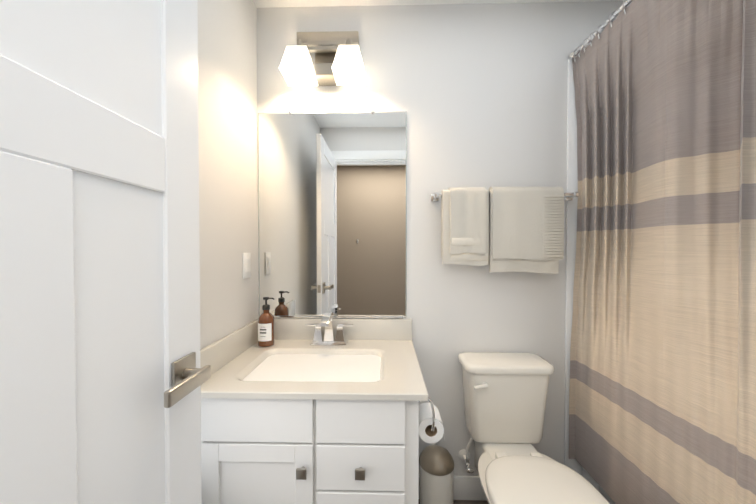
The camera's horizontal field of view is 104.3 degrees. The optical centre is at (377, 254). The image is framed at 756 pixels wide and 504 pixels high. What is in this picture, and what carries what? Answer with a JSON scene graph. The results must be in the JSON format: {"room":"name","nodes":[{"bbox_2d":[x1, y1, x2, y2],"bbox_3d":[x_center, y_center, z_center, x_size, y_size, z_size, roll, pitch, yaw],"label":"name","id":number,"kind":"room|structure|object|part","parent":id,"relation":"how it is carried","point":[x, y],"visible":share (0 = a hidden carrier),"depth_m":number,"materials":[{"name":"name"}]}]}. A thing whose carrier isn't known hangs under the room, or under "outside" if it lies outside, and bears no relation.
{"room":"bathroom","nodes":[
{"label":"bathroom","id":0,"kind":"room"},
{"bbox_2d":[0,0,210,503],"bbox_3d":[-0.477,0.177,0.392,0.151,2.090,0.722,0,1,1],"label":"door","id":1,"kind":"structure","parent":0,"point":[104,376],"depth_m":0.49,"materials":[{"name":"white paint"}]},
{"bbox_3d":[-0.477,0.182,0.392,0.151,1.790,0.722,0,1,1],"label":"handle","id":2,"kind":"part","parent":1,"relation":"part of","materials":[{"name":"silver metal"}]},
{"bbox_2d":[198,0,257,349],"bbox_3d":[-0.669,0.008,0.696,0.100,2.440,1.560,0,1,1],"label":"wall","id":3,"kind":"structure","parent":0,"point":[227,122],"depth_m":1.19,"materials":[{"name":"white paint"}]},
{"bbox_2d":[243,253,250,278],"bbox_3d":[-0.599,0.051,1.347,0.010,0.116,0.070,0,1,1],"label":"switch plate","id":4,"kind":"object","parent":3,"relation":"attached to","point":[246,265],"visible":1,"depth_m":1.34,"materials":[{"name":"white plastic"}]},
{"bbox_2d":[253,0,625,7],"bbox_3d":[0.213,-1.254,0.064,4.080,0.100,2.950,0,1,1],"label":"ceiling","id":5,"kind":"structure","parent":0,"point":[286,3],"depth_m":1.43,"materials":[{"name":"white paint"}]},
{"bbox_2d":[257,1,624,475],"bbox_3d":[0.742,-0.003,1.494,2.886,2.440,0.100,0,1,1],"label":"wall","id":6,"kind":"structure","parent":0,"point":[477,93],"depth_m":1.45,"materials":[{"name":"white paint"}]},
{"bbox_2d":[279,31,365,85],"bbox_3d":[-0.245,-0.944,1.365,0.374,0.259,0.176,0,1,1],"label":"light","id":7,"kind":"object","parent":6,"relation":"attached to","point":[338,60],"visible":1,"depth_m":1.38,"materials":[{"name":"white glass"}]},
{"bbox_2d":[258,110,406,317],"bbox_3d":[-0.228,-0.196,1.458,0.739,1.025,0.008,0,1,1],"label":"mirror","id":8,"kind":"object","parent":6,"relation":"attached to","point":[332,210],"visible":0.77,"depth_m":1.46,"materials":[{"name":"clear mirror"}]},
{"bbox_2d":[418,475,486,499],"bbox_3d":[0.537,1.160,1.458,0.784,0.115,0.013,0,1,1],"label":"baseboard","id":9,"kind":"structure","parent":6,"relation":"attached to","point":[467,487],"depth_m":1.44,"materials":[{"name":"white paint"}]},
{"bbox_2d":[431,187,578,272],"bbox_3d":[0.598,-0.114,1.390,0.678,0.402,0.110,0,1,1],"label":"towel rail","id":10,"kind":"object","parent":6,"relation":"attached to","point":[508,229],"visible":1,"depth_m":1.34,"materials":[{"name":"white fabric"}]},
{"bbox_2d":[564,59,581,475],"bbox_3d":[1.500,0.138,1.424,1.164,2.160,0.010,0,1,1],"label":"tile surround","id":11,"kind":"object","parent":6,"relation":"attached to","point":[571,223],"visible":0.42,"depth_m":1.43,"materials":[{"name":"white tile"}]},
{"bbox_2d":[418,499,487,503],"bbox_3d":[0.213,1.286,0.098,4.080,0.100,2.950,0,1,1],"label":"floor","id":12,"kind":"structure","parent":0,"point":[470,502],"depth_m":1.45,"materials":[{"name":"tile"}]},
{"bbox_2d":[200,312,427,503],"bbox_3d":[-0.222,0.746,1.190,0.768,0.950,0.568,0,1,1],"label":"bathroom vanity","id":13,"kind":"object","parent":12,"relation":"on","point":[324,409],"visible":0.85,"depth_m":0.94,"materials":[{"name":"white paint"}]},
{"bbox_2d":[258,297,274,346],"bbox_3d":[-0.517,0.311,1.368,0.078,0.224,0.073,0,1,1],"label":"soap bottle","id":14,"kind":"object","parent":13,"relation":"on","point":[266,335],"visible":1,"depth_m":1.34,"materials":[{"name":"orange glass"}]},
{"bbox_2d":[305,312,352,345],"bbox_3d":[-0.231,0.346,1.348,0.226,0.155,0.143,0,1,1],"label":"faucet","id":15,"kind":"object","parent":13,"relation":"on","point":[328,339],"depth_m":1.37,"materials":[{"name":"silver metal"}]},
{"bbox_3d":[-0.146,0.807,0.919,0.213,0.287,0.029,0,1,1],"label":"knob","id":16,"kind":"part","parent":13,"relation":"part of","materials":[{"name":"silver metal"}]},
{"bbox_2d":[419,398,444,442],"bbox_3d":[0.180,0.545,1.024,0.094,0.176,0.146,0,1,1],"label":"paper holder","id":17,"kind":"object","parent":13,"relation":"attached to","point":[431,428],"visible":0.75,"depth_m":0.99,"materials":[{"name":"white paper"}]},
{"bbox_2d":[419,445,453,503],"bbox_3d":[0.262,1.049,1.310,0.156,0.340,0.190,0,1,1],"label":"trash can","id":18,"kind":"object","parent":12,"relation":"on","point":[436,462],"visible":1,"depth_m":1.26,"materials":[{"name":"silver plastic"}]},
{"bbox_2d":[458,352,609,503],"bbox_3d":[0.570,0.852,1.078,0.386,0.741,0.761,0,1,1],"label":"toilet","id":19,"kind":"object","parent":12,"relation":"on","point":[505,397],"visible":1,"depth_m":1.27,"materials":[{"name":"beige ceramic"}]},
{"bbox_3d":[0.569,0.825,0.954,0.377,0.044,0.514,0,1,1],"label":"seat","id":20,"kind":"part","parent":19,"relation":"part of","materials":[{"name":"white plastic"}]},
{"bbox_2d":[582,467,615,503],"bbox_3d":[1.358,1.027,0.723,0.764,0.400,1.415,0,1,1],"label":"tub","id":21,"kind":"object","parent":12,"relation":"on","point":[591,480],"depth_m":1.34,"materials":[{"name":"white plastic"}]},
{"bbox_2d":[569,0,755,503],"bbox_3d":[1.075,0.014,0.719,0.354,1.984,1.415,0,1,1],"label":"shower curtain","id":22,"kind":"object","parent":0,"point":[662,398],"visible":1,"depth_m":1.04,"materials":[{"name":"beige fabric"}]}
]}

